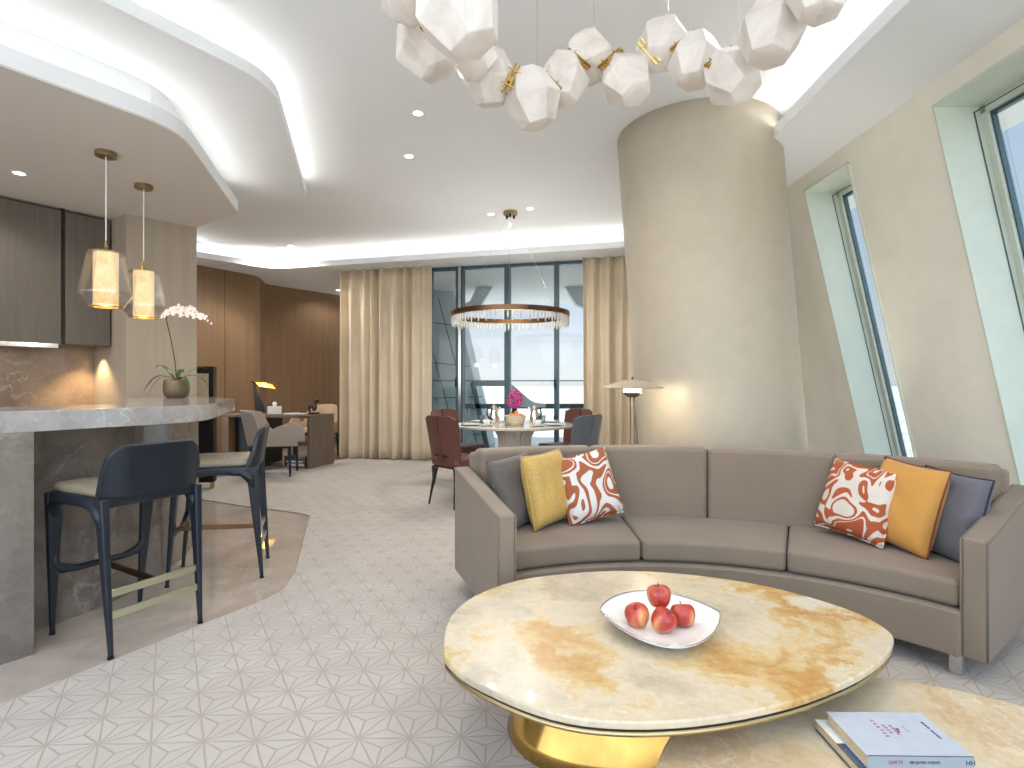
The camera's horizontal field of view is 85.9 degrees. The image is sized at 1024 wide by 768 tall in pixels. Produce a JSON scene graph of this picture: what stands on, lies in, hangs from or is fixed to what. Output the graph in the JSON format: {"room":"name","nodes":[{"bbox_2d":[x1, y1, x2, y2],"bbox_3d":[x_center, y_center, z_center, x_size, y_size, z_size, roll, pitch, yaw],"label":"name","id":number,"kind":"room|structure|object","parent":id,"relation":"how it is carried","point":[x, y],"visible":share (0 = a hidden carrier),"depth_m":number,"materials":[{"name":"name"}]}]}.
{"room":"hotel room","nodes":[
{"label":"hotel room","id":0,"kind":"room"},
{"bbox_2d":[0,346,93,406],"bbox_3d":[-5.833,0.335,3.376,3.220,1.770,4.744,0,0,0],"label":"backsplash","id":1,"kind":"structure","parent":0,"point":[63,375],"depth_m":5.27,"materials":[{"name":"stone"}]},
{"bbox_2d":[0,20,237,227],"bbox_3d":[-4.783,-1.756,3.700,5.234,0.292,9.200,0,0,0],"label":"ceiling","id":2,"kind":"structure","parent":0,"point":[50,132],"depth_m":3.70,"materials":[{"name":"paint"}]},
{"bbox_2d":[10,170,27,175],"bbox_3d":[-3.762,-1.609,4.197,0.100,0.005,0.100,0,0,0],"label":"recessed light","id":3,"kind":"object","parent":2,"relation":"in","point":[12,171],"visible":1,"depth_m":4.20,"materials":[{"name":"white plastic"}]},
{"bbox_2d":[77,148,132,308],"bbox_3d":[-2.820,-1.071,3.820,0.332,1.078,0.332,0,0,-11],"label":"pendant lamp","id":4,"kind":"object","parent":2,"relation":"hanging from","point":[105,261],"visible":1,"depth_m":3.77,"materials":[{"name":"beige glass"}]},
{"bbox_2d":[120,182,165,319],"bbox_3d":[-2.980,-1.071,4.450,0.332,1.078,0.332,0,0,-11],"label":"pendant lamp","id":5,"kind":"object","parent":2,"relation":"hanging from","point":[143,279],"visible":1,"depth_m":4.40,"materials":[{"name":"beige glass"}]},
{"bbox_2d":[94,214,196,404],"bbox_3d":[-4.043,-0.200,5.820,1.586,2.840,1.240,0,0,0],"label":"wall pillar","id":6,"kind":"structure","parent":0,"point":[123,369],"depth_m":5.39,"materials":[{"name":"beige wood"}]},
{"bbox_2d":[197,265,339,452],"bbox_3d":[-4.850,-0.285,9.550,4.300,3.170,6.100,0,0,0],"label":"wall","id":7,"kind":"structure","parent":0,"point":[288,338],"depth_m":10.21,"materials":[{"name":"brown wood"}]},
{"bbox_2d":[219,437,335,452],"bbox_3d":[-3.970,1.155,10.171,2.561,0.110,4.458,0,0,0],"label":"baseboard","id":8,"kind":"structure","parent":7,"relation":"attached to","point":[303,443],"depth_m":10.80,"materials":[{"name":"brown wood"}]},
{"bbox_2d":[0,437,562,703],"bbox_3d":[-1.000,1.306,5.650,14.000,0.188,13.700,0,0,0],"label":"floor","id":9,"kind":"structure","parent":0,"point":[231,580],"depth_m":3.09,"materials":[{"name":"stone"}]},
{"bbox_2d":[0,396,234,664],"bbox_3d":[-2.834,0.666,3.141,2.071,1.092,5.015,0,0,0],"label":"bar counter","id":10,"kind":"object","parent":9,"relation":"on","point":[41,447],"depth_m":2.80,"materials":[{"name":"stone"}]},
{"bbox_2d":[0,396,234,433],"bbox_3d":[-2.834,0.168,3.142,2.070,0.095,5.014,0,0,0],"label":"countertop","id":11,"kind":"structure","parent":10,"relation":"on","point":[150,410],"depth_m":2.80,"materials":[{"name":"stone"}]},
{"bbox_2d":[143,303,211,397],"bbox_3d":[-2.921,-0.292,4.863,0.611,0.824,0.324,0,0,0],"label":"potted orchid","id":12,"kind":"object","parent":10,"relation":"on","point":[175,388],"visible":1,"depth_m":4.79,"materials":[{"name":"white plant"}]},
{"bbox_2d":[44,439,202,660],"bbox_3d":[-1.902,0.742,2.721,0.549,0.939,0.501,0,0,27],"label":"bar stool","id":13,"kind":"object","parent":9,"relation":"on","point":[142,473],"visible":1,"depth_m":2.60,"materials":[{"name":"blue paint"}]},
{"bbox_2d":[165,424,269,587],"bbox_3d":[-1.874,0.742,3.552,0.549,0.939,0.501,0,0,-19],"label":"bar stool","id":14,"kind":"object","parent":9,"relation":"on","point":[250,466],"visible":0.84,"depth_m":3.42,"materials":[{"name":"blue paint"}]},
{"bbox_2d":[289,404,338,454],"bbox_3d":[-3.195,0.771,9.078,0.612,0.859,0.765,0,0,10],"label":"armchair","id":15,"kind":"object","parent":9,"relation":"on","point":[322,408],"visible":0.4,"depth_m":9.23,"materials":[{"name":"beige fabric"}]},
{"bbox_2d":[434,291,494,444],"bbox_3d":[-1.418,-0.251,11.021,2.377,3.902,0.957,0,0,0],"label":"building","id":16,"kind":"structure","parent":0,"point":[444,301],"depth_m":10.94,"materials":[{"name":"grey glass"}]},
{"bbox_2d":[0,457,1023,767],"bbox_3d":[-0.925,1.206,4.000,7.350,0.012,10.400,0,0,0],"label":"floor","id":17,"kind":"structure","parent":0,"point":[343,666],"depth_m":2.25,"materials":[{"name":"beige carpet"}]},
{"bbox_2d":[197,366,216,488],"bbox_3d":[-3.671,0.500,6.272,0.520,1.400,0.133,0,0,-12],"label":"cabinet","id":18,"kind":"object","parent":17,"relation":"on","point":[207,428],"visible":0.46,"depth_m":6.26,"materials":[{"name":"black metal"}]},
{"bbox_2d":[240,410,304,476],"bbox_3d":[-3.198,0.771,7.294,0.765,0.859,0.612,0,0,-12],"label":"armchair","id":19,"kind":"object","parent":17,"relation":"on","point":[288,435],"visible":0.78,"depth_m":7.06,"materials":[{"name":"grey fabric"}]},
{"bbox_2d":[221,413,333,468],"bbox_3d":[-3.489,0.824,8.218,1.470,0.752,0.620,0,0,14],"label":"desk","id":20,"kind":"object","parent":17,"relation":"on","point":[320,427],"visible":0.68,"depth_m":8.10,"materials":[{"name":"brown wood"}]},
{"bbox_2d":[251,380,278,412],"bbox_3d":[-3.754,0.192,8.291,0.422,0.522,0.185,0,0,0],"label":"desk lamp","id":21,"kind":"object","parent":20,"relation":"on","point":[259,406],"visible":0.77,"depth_m":8.29,"materials":[{"name":"black metal"}]},
{"bbox_2d":[255,382,275,388],"bbox_3d":[-3.715,0.022,8.291,0.270,0.104,0.127,0,0,4],"label":"diffuser","id":22,"kind":"object","parent":21,"relation":"attached to","point":[261,384],"depth_m":8.27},
{"bbox_2d":[267,402,281,414],"bbox_3d":[-3.501,0.354,8.108,0.150,0.185,0.130,0,0,14],"label":"tissue box","id":23,"kind":"object","parent":20,"relation":"on","point":[274,410],"visible":1,"depth_m":8.06,"materials":[{"name":"ceramic"}]},
{"bbox_2d":[283,412,307,414],"bbox_3d":[-3.178,0.434,8.079,0.280,0.020,0.200,0,0,14],"label":"open book","id":24,"kind":"object","parent":20,"relation":"on","point":[291,413],"visible":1,"depth_m":7.99,"materials":[{"name":"paper"}]},
{"bbox_2d":[307,398,319,413],"bbox_3d":[-2.961,0.330,8.200,0.181,0.234,0.080,0,0,14],"label":"ornament","id":25,"kind":"object","parent":20,"relation":"on","point":[314,407],"visible":0.99,"depth_m":8.18,"materials":[{"name":"black metal"}]},
{"bbox_2d":[284,454,306,467],"bbox_3d":[-3.074,1.111,7.960,0.342,0.152,0.250,0,0,14],"label":"magazine rack","id":26,"kind":"object","parent":17,"relation":"on","point":[293,455],"visible":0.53,"depth_m":7.87,"materials":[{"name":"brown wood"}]},
{"bbox_3d":[-3.070,1.163,7.959,0.270,0.017,0.210,0,0,11],"label":"magazine","id":27,"kind":"object","parent":26,"relation":"in","visible":0},
{"bbox_3d":[-3.065,1.145,7.958,0.270,0.017,0.210,0,0,8],"label":"magazine","id":28,"kind":"object","parent":27,"relation":"on","visible":0},
{"bbox_3d":[-3.067,1.127,7.959,0.270,0.017,0.210,0,0,8],"label":"magazine","id":29,"kind":"object","parent":28,"relation":"on","visible":0},
{"bbox_3d":[-3.087,1.109,7.964,0.270,0.017,0.210,0,0,14],"label":"magazine","id":30,"kind":"object","parent":29,"relation":"on","visible":0},
{"bbox_2d":[291,458,303,460],"bbox_3d":[-3.061,1.091,7.957,0.270,0.017,0.210,0,0,12],"label":"magazine","id":31,"kind":"object","parent":30,"relation":"on","point":[293,459],"visible":0.46,"depth_m":7.89,"materials":[{"name":"grey paper"}]},
{"bbox_2d":[425,415,469,509],"bbox_3d":[-0.548,0.755,5.507,0.530,0.894,0.506,0,0,-45],"label":"dining chair","id":32,"kind":"object","parent":17,"relation":"on","point":[443,431],"visible":0.78,"depth_m":5.31,"materials":[{"name":"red leather"}]},
{"bbox_2d":[430,409,484,483],"bbox_3d":[-0.658,0.755,6.636,0.530,0.894,0.506,0,0,32],"label":"dining chair","id":33,"kind":"object","parent":17,"relation":"on","point":[468,448],"visible":0.31,"depth_m":6.62,"materials":[{"name":"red leather"}]},
{"bbox_2d":[459,420,572,446],"bbox_3d":[0.030,0.824,6.200,1.339,0.752,1.339,0,0,0],"label":"dining table","id":34,"kind":"object","parent":17,"relation":"on","point":[508,436],"visible":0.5,"depth_m":5.99,"materials":[{"name":"stone"}]},
{"bbox_2d":[459,423,481,424],"bbox_3d":[-0.450,0.440,6.000,0.252,0.017,0.252,0,0,0],"label":"plate","id":35,"kind":"object","parent":34,"relation":"on","point":[459,423],"visible":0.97,"depth_m":6.03,"materials":[{"name":"ceramic"}]},
{"bbox_2d":[480,420,492,425],"bbox_3d":[-0.270,0.415,5.860,0.142,0.065,0.142,0,0,0],"label":"cup","id":36,"kind":"object","parent":34,"relation":"on","point":[486,422],"visible":0.99,"depth_m":5.83,"materials":[{"name":"ceramic"}]},
{"bbox_2d":[486,404,500,424],"bbox_3d":[-0.205,0.334,6.118,0.174,0.228,0.110,0,0,-23],"label":"coffee pot","id":37,"kind":"object","parent":34,"relation":"on","point":[494,418],"visible":0.98,"depth_m":6.08,"materials":[{"name":"silver metal"}]},
{"bbox_2d":[500,421,504,426],"bbox_3d":[-0.100,0.419,5.780,0.052,0.058,0.052,0,0,0],"label":"jam jar","id":38,"kind":"object","parent":34,"relation":"on","point":[502,423],"visible":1,"depth_m":5.76,"materials":[{"name":"glass"}]},
{"bbox_2d":[506,389,522,412],"bbox_3d":[0.031,0.256,6.420,0.193,0.384,0.191,0,0,0],"label":"flower","id":39,"kind":"object","parent":34,"relation":"on","point":[514,405],"visible":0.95,"depth_m":6.38,"materials":[{"name":"pink plant"}]},
{"bbox_2d":[505,415,526,425],"bbox_3d":[0.040,0.394,5.980,0.244,0.108,0.244,0,0,0],"label":"plant pot","id":40,"kind":"object","parent":34,"relation":"on","point":[511,420],"visible":0.8,"depth_m":5.89,"materials":[{"name":"beige ceramic"}]},
{"bbox_2d":[528,404,541,423],"bbox_3d":[0.255,0.334,6.097,0.174,0.228,0.110,0,0,31],"label":"coffee pot","id":41,"kind":"object","parent":34,"relation":"on","point":[534,415],"visible":0.89,"depth_m":6.06,"materials":[{"name":"silver metal"}]},
{"bbox_2d":[534,420,543,425],"bbox_3d":[0.280,0.415,5.840,0.142,0.065,0.142,0,0,4],"label":"cup","id":42,"kind":"object","parent":34,"relation":"on","point":[537,422],"visible":0.95,"depth_m":5.81,"materials":[{"name":"ceramic"}]},
{"bbox_2d":[542,420,560,421],"bbox_3d":[0.450,0.440,6.500,0.252,0.017,0.252,0,0,0],"label":"plate","id":43,"kind":"object","parent":34,"relation":"on","point":[542,420],"visible":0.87,"depth_m":6.53,"materials":[{"name":"ceramic"}]},
{"bbox_2d":[543,423,565,425],"bbox_3d":[0.460,0.440,5.980,0.252,0.017,0.252,0,0,0],"label":"plate","id":44,"kind":"object","parent":34,"relation":"on","point":[551,424],"visible":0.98,"depth_m":5.92,"materials":[{"name":"ceramic"}]},
{"bbox_2d":[538,408,592,445],"bbox_3d":[0.660,0.755,6.733,0.530,0.894,0.506,0,0,-33],"label":"dining chair","id":45,"kind":"object","parent":17,"relation":"on","point":[572,413],"visible":0.32,"depth_m":6.93,"materials":[{"name":"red leather"}]},
{"bbox_2d":[571,414,602,446],"bbox_3d":[0.620,0.755,5.664,0.530,0.894,0.506,0,0,42],"label":"dining chair","id":46,"kind":"object","parent":17,"relation":"on","point":[586,429],"visible":0.27,"depth_m":5.45,"materials":[{"name":"fabric"}]},
{"bbox_2d":[602,377,662,444],"bbox_3d":[0.860,0.575,3.930,0.444,1.250,0.444,0,0,0],"label":"floor lamp","id":47,"kind":"object","parent":17,"relation":"on","point":[632,388],"visible":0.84,"depth_m":3.84,"materials":[{"name":"brown metal"}]},
{"bbox_2d":[624,389,640,392],"bbox_3d":[0.860,0.048,3.930,0.124,0.025,0.124,0,0,0],"label":"diffuser","id":48,"kind":"object","parent":47,"relation":"attached to","point":[625,390],"depth_m":3.88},
{"bbox_2d":[443,571,893,767],"bbox_3d":[0.528,1.020,1.922,1.516,0.360,1.111,0,0,0],"label":"coffee table","id":49,"kind":"object","parent":17,"relation":"on","point":[578,690],"visible":0.95,"depth_m":1.68,"materials":[{"name":"stone"}]},
{"bbox_2d":[600,590,720,648],"bbox_3d":[0.508,0.810,1.895,0.410,0.060,0.461,0,0,3],"label":"dish","id":50,"kind":"object","parent":49,"relation":"on","point":[707,618],"visible":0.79,"depth_m":1.88,"materials":[{"name":"ceramic"}]},
{"bbox_2d":[624,602,648,628],"bbox_3d":[0.429,0.791,1.890,0.101,0.114,0.102,0,0,-3],"label":"apple","id":51,"kind":"object","parent":50,"relation":"in","point":[636,614],"visible":1,"depth_m":1.86,"materials":[{"name":"red food"}]},
{"bbox_2d":[651,606,676,633],"bbox_3d":[0.513,0.792,1.852,0.116,0.121,0.092,0,0,21],"label":"apple","id":52,"kind":"object","parent":50,"relation":"in","point":[663,620],"visible":1,"depth_m":1.82,"materials":[{"name":"red food"}]},
{"bbox_2d":[646,583,670,607],"bbox_3d":[0.513,0.736,1.924,0.094,0.099,0.092,0,0,41],"label":"apple","id":53,"kind":"object","parent":52,"relation":"on","point":[658,595],"visible":0.94,"depth_m":1.89,"materials":[{"name":"red food"}]},
{"bbox_2d":[670,601,694,626],"bbox_3d":[0.589,0.791,1.897,0.103,0.116,0.103,0,0,31],"label":"apple","id":54,"kind":"object","parent":50,"relation":"in","point":[684,613],"visible":0.91,"depth_m":1.86,"materials":[{"name":"red food"}]},
{"bbox_2d":[454,445,1023,675],"bbox_3d":[1.087,0.792,2.856,2.870,0.814,1.388,0,0,0],"label":"sofa","id":55,"kind":"object","parent":17,"relation":"on","point":[742,514],"visible":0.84,"depth_m":2.79,"materials":[{"name":"fabric"}]},
{"bbox_2d":[485,452,529,527],"bbox_3d":[0.023,0.604,3.122,0.247,0.449,0.428,0,0,35],"label":"cushion","id":56,"kind":"object","parent":55,"relation":"on","point":[504,474],"visible":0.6,"depth_m":3.00,"materials":[{"name":"grey fabric"}]},
{"bbox_2d":[475,445,591,488],"bbox_3d":[0.139,0.608,3.354,0.729,0.445,0.171,0,0,-15],"label":"cushion","id":57,"kind":"object","parent":55,"relation":"on","point":[482,455],"depth_m":3.27,"materials":[{"name":"fabric"}]},
{"bbox_2d":[520,448,567,531],"bbox_3d":[0.200,0.589,3.117,0.241,0.443,0.381,0,0,40],"label":"cushion","id":58,"kind":"object","parent":55,"relation":"on","point":[541,474],"visible":0.87,"depth_m":3.01,"materials":[{"name":"yellow fabric"}]},
{"bbox_2d":[517,516,639,569],"bbox_3d":[0.275,0.857,3.061,0.928,0.126,0.608,0,0,-14],"label":"seat cushion","id":59,"kind":"object","parent":55,"relation":"on","point":[606,542],"depth_m":2.84,"materials":[{"name":"fabric"}]},
{"bbox_2d":[562,447,625,525],"bbox_3d":[0.441,0.594,3.195,0.431,0.478,0.278,0,0,-21],"label":"cushion","id":60,"kind":"object","parent":55,"relation":"on","point":[591,490],"visible":0.91,"depth_m":3.13,"materials":[{"name":"fabric"}]},
{"bbox_2d":[590,445,706,518],"bbox_3d":[0.843,0.608,3.417,0.715,0.445,0.170,0,0,5],"label":"cushion","id":61,"kind":"object","parent":55,"relation":"on","point":[652,481],"depth_m":3.35,"materials":[{"name":"fabric"}]},
{"bbox_2d":[622,516,787,570],"bbox_3d":[1.078,0.857,3.058,0.937,0.126,0.603,0,0,14],"label":"seat cushion","id":62,"kind":"object","parent":55,"relation":"on","point":[709,543],"depth_m":2.84,"materials":[{"name":"fabric"}]},
{"bbox_2d":[707,446,835,529],"bbox_3d":[1.511,0.608,3.241,0.697,0.445,0.168,0,0,25],"label":"cushion","id":63,"kind":"object","parent":55,"relation":"on","point":[748,488],"depth_m":3.18,"materials":[{"name":"fabric"}]},
{"bbox_2d":[813,458,896,548],"bbox_3d":[1.775,0.598,2.829,0.274,0.439,0.413,0,0,-21],"label":"cushion","id":64,"kind":"object","parent":55,"relation":"on","point":[856,499],"visible":0.95,"depth_m":2.76,"materials":[{"name":"fabric"}]},
{"bbox_2d":[787,526,959,605],"bbox_3d":[1.783,0.857,2.692,0.900,0.126,0.600,0,0,41],"label":"seat cushion","id":65,"kind":"object","parent":55,"relation":"on","point":[819,555],"depth_m":2.52,"materials":[{"name":"fabric"}]},
{"bbox_2d":[880,456,952,559],"bbox_3d":[1.903,0.589,2.664,0.249,0.473,0.386,0,0,-11],"label":"cushion","id":66,"kind":"object","parent":55,"relation":"on","point":[919,497],"visible":0.74,"depth_m":2.55,"materials":[{"name":"orange fabric"}]},
{"bbox_2d":[836,452,1001,505],"bbox_3d":[2.074,0.608,2.854,0.697,0.445,0.168,0,0,44],"label":"cushion","id":67,"kind":"object","parent":55,"relation":"on","point":[989,471],"depth_m":2.70,"materials":[{"name":"fabric"}]},
{"bbox_2d":[925,465,994,562],"bbox_3d":[2.034,0.609,2.566,0.222,0.444,0.368,0,0,-7],"label":"cushion","id":68,"kind":"object","parent":55,"relation":"on","point":[968,499],"visible":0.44,"depth_m":2.46,"materials":[{"name":"fabric"}]},
{"bbox_2d":[656,678,1023,767],"bbox_3d":[1.000,1.077,1.160,1.406,0.245,1.292,0,0,0],"label":"coffee table","id":69,"kind":"object","parent":17,"relation":"on","point":[991,730],"visible":0.42,"depth_m":1.50,"materials":[{"name":"stone"}]},
{"bbox_2d":[815,719,866,767],"bbox_3d":[0.968,0.941,1.423,0.263,0.029,0.194,0,0,0],"label":"book","id":70,"kind":"object","parent":69,"relation":"on","point":[824,730],"visible":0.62,"depth_m":1.43,"materials":[{"name":"paper"}]},
{"bbox_2d":[826,712,974,767],"bbox_3d":[0.986,0.911,1.412,0.256,0.032,0.179,0,0,1],"label":"book","id":71,"kind":"object","parent":70,"relation":"on","point":[878,739],"visible":1,"depth_m":1.38,"materials":[{"name":"white paper"}]},
{"bbox_2d":[0,0,1023,302],"bbox_3d":[-2.000,-1.976,5.700,11.200,0.252,13.800,0,0,0],"label":"ceiling","id":72,"kind":"structure","parent":0,"point":[234,116],"depth_m":3.66,"materials":[{"name":"paint"}]},
{"bbox_2d":[199,248,242,258],"bbox_3d":[-4.400,-1.967,8.330,0.020,0.074,0.628,0,0,41],"label":"ceiling vent","id":73,"kind":"object","parent":72,"relation":"in","point":[200,249],"visible":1,"depth_m":8.31,"materials":[{"name":"white plastic"}]},
{"bbox_2d":[339,265,431,459],"bbox_3d":[-2.025,-0.332,8.795,1.529,3.039,0.481,0,0,0],"label":"curtain","id":74,"kind":"object","parent":72,"relation":"hanging from","point":[386,313],"visible":1,"depth_m":8.77,"materials":[{"name":"fabric"}]},
{"bbox_2d":[583,255,637,444],"bbox_3d":[1.435,-0.332,7.944,0.811,3.039,0.278,0,0,0],"label":"curtain","id":75,"kind":"object","parent":72,"relation":"hanging from","point":[607,349],"visible":0.67,"depth_m":7.97,"materials":[{"name":"fabric"}]},
{"bbox_2d":[140,0,892,255],"bbox_3d":[-0.600,-2.150,4.000,8.000,0.100,10.400,0,0,0],"label":"ceiling","id":76,"kind":"structure","parent":0,"point":[348,102],"depth_m":4.38,"materials":[{"name":"paint"}]},
{"bbox_2d":[403,154,413,158],"bbox_3d":[-0.949,-2.099,5.066,0.100,0.005,0.100,0,0,0],"label":"recessed light","id":77,"kind":"object","parent":76,"relation":"in","point":[409,156],"visible":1,"depth_m":5.07,"materials":[{"name":"white plastic"}]},
{"bbox_2d":[411,110,423,115],"bbox_3d":[-0.728,-2.099,4.262,0.100,0.005,0.100,0,0,0],"label":"recessed light","id":78,"kind":"object","parent":76,"relation":"in","point":[414,112],"visible":1,"depth_m":4.26,"materials":[{"name":"white plastic"}]},
{"bbox_2d":[451,210,569,331],"bbox_3d":[-0.020,-1.397,6.700,1.440,1.406,1.440,0,0,0],"label":"ring chandelier","id":79,"kind":"object","parent":76,"relation":"hanging from","point":[562,318],"visible":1,"depth_m":6.36,"materials":[{"name":"brown metal"}]},
{"bbox_2d":[380,0,846,131],"bbox_3d":[0.310,-1.470,1.907,1.396,1.261,1.226,0,0,0],"label":"chandelier","id":80,"kind":"object","parent":76,"relation":"hanging from","point":[435,38],"visible":1,"depth_m":2.01,"materials":[{"name":"white glass"}]},
{"bbox_2d":[465,287,582,308],"bbox_3d":[0.250,-1.645,10.550,2.700,0.590,0.200,0,0,0],"label":"wall","id":81,"kind":"structure","parent":0,"point":[480,295],"depth_m":10.45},
{"bbox_2d":[617,97,807,449],"bbox_3d":[1.662,-0.455,4.610,1.517,3.330,1.431,0,0,0],"label":"column","id":82,"kind":"structure","parent":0,"point":[713,316],"depth_m":4.04,"materials":[{"name":"paint"}]},
{"bbox_2d":[787,18,1023,485],"bbox_3d":[3.115,-0.330,4.100,1.064,3.060,10.600,0,0,0],"label":"wall","id":83,"kind":"structure","parent":0,"point":[898,168],"depth_m":3.88,"materials":[{"name":"paint"}]},
{"bbox_2d":[804,162,915,456],"bbox_3d":[3.090,-0.412,4.590,0.976,2.625,0.640,0,0,0],"label":"window","id":84,"kind":"structure","parent":83,"relation":"in","point":[827,202],"depth_m":4.90,"materials":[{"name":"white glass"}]},
{"bbox_2d":[932,45,1023,484],"bbox_3d":[3.090,-0.412,3.090,0.976,2.625,0.640,0,0,0],"label":"window","id":85,"kind":"structure","parent":83,"relation":"in","point":[966,119],"depth_m":3.40,"materials":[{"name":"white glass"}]},
{"bbox_3d":[-5.833,-1.085,3.376,3.220,1.070,4.744,0,0,0],"label":"wall","id":86,"kind":"structure","parent":0,"visible":0},
{"bbox_2d":[0,197,60,348],"bbox_3d":[-4.555,-0.961,4.746,0.418,1.272,0.958,0,0,33],"label":"upper cabinet","id":87,"kind":"object","parent":86,"relation":"attached to","point":[30,234],"visible":1,"depth_m":4.84,"materials":[{"name":"brown wood"}]},
{"bbox_2d":[60,208,64,343],"bbox_3d":[-4.130,-0.990,5.053,0.037,1.250,0.035,0,0,0],"label":"trim","id":88,"kind":"structure","parent":87,"relation":"attached to","point":[61,209],"depth_m":5.04,"materials":[{"name":"brown wood"}]},
{"bbox_2d":[59,211,109,346],"bbox_3d":[-4.179,-0.983,5.317,0.418,1.230,0.362,0,0,33],"label":"upper cabinet","id":89,"kind":"object","parent":86,"relation":"attached to","point":[85,326],"visible":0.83,"depth_m":5.17,"materials":[{"name":"brown wood"}]},
{"bbox_3d":[2.484,-0.400,7.975,2.032,3.400,0.750,0,0,0],"label":"wall","id":90,"kind":"structure","parent":0,"visible":0},
{"bbox_2d":[432,260,582,442],"bbox_3d":[0.043,-0.325,8.487,2.897,3.050,0.761,0,0,0],"label":"window","id":91,"kind":"structure","parent":90,"relation":"in","point":[460,270],"depth_m":8.51,"materials":[{"name":"metal"}]},
{"bbox_3d":[0.475,1.340,9.675,5.850,0.220,3.250,0,0,0],"label":"floor","id":92,"kind":"structure","parent":0,"visible":0},
{"bbox_2d":[434,380,583,447],"bbox_3d":[0.000,0.586,10.240,4.000,1.311,0.180,0,0,0],"label":"balcony railing","id":93,"kind":"object","parent":92,"relation":"on","point":[526,403],"visible":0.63,"depth_m":10.17,"materials":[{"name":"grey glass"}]},
{"label":"outside","id":94,"kind":"structure","parent":0,"visible":0},
{"bbox_2d":[482,386,913,456],"bbox_3d":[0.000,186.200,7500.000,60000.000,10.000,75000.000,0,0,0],"label":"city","id":95,"kind":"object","parent":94,"point":[493,394],"depth_m":6040.60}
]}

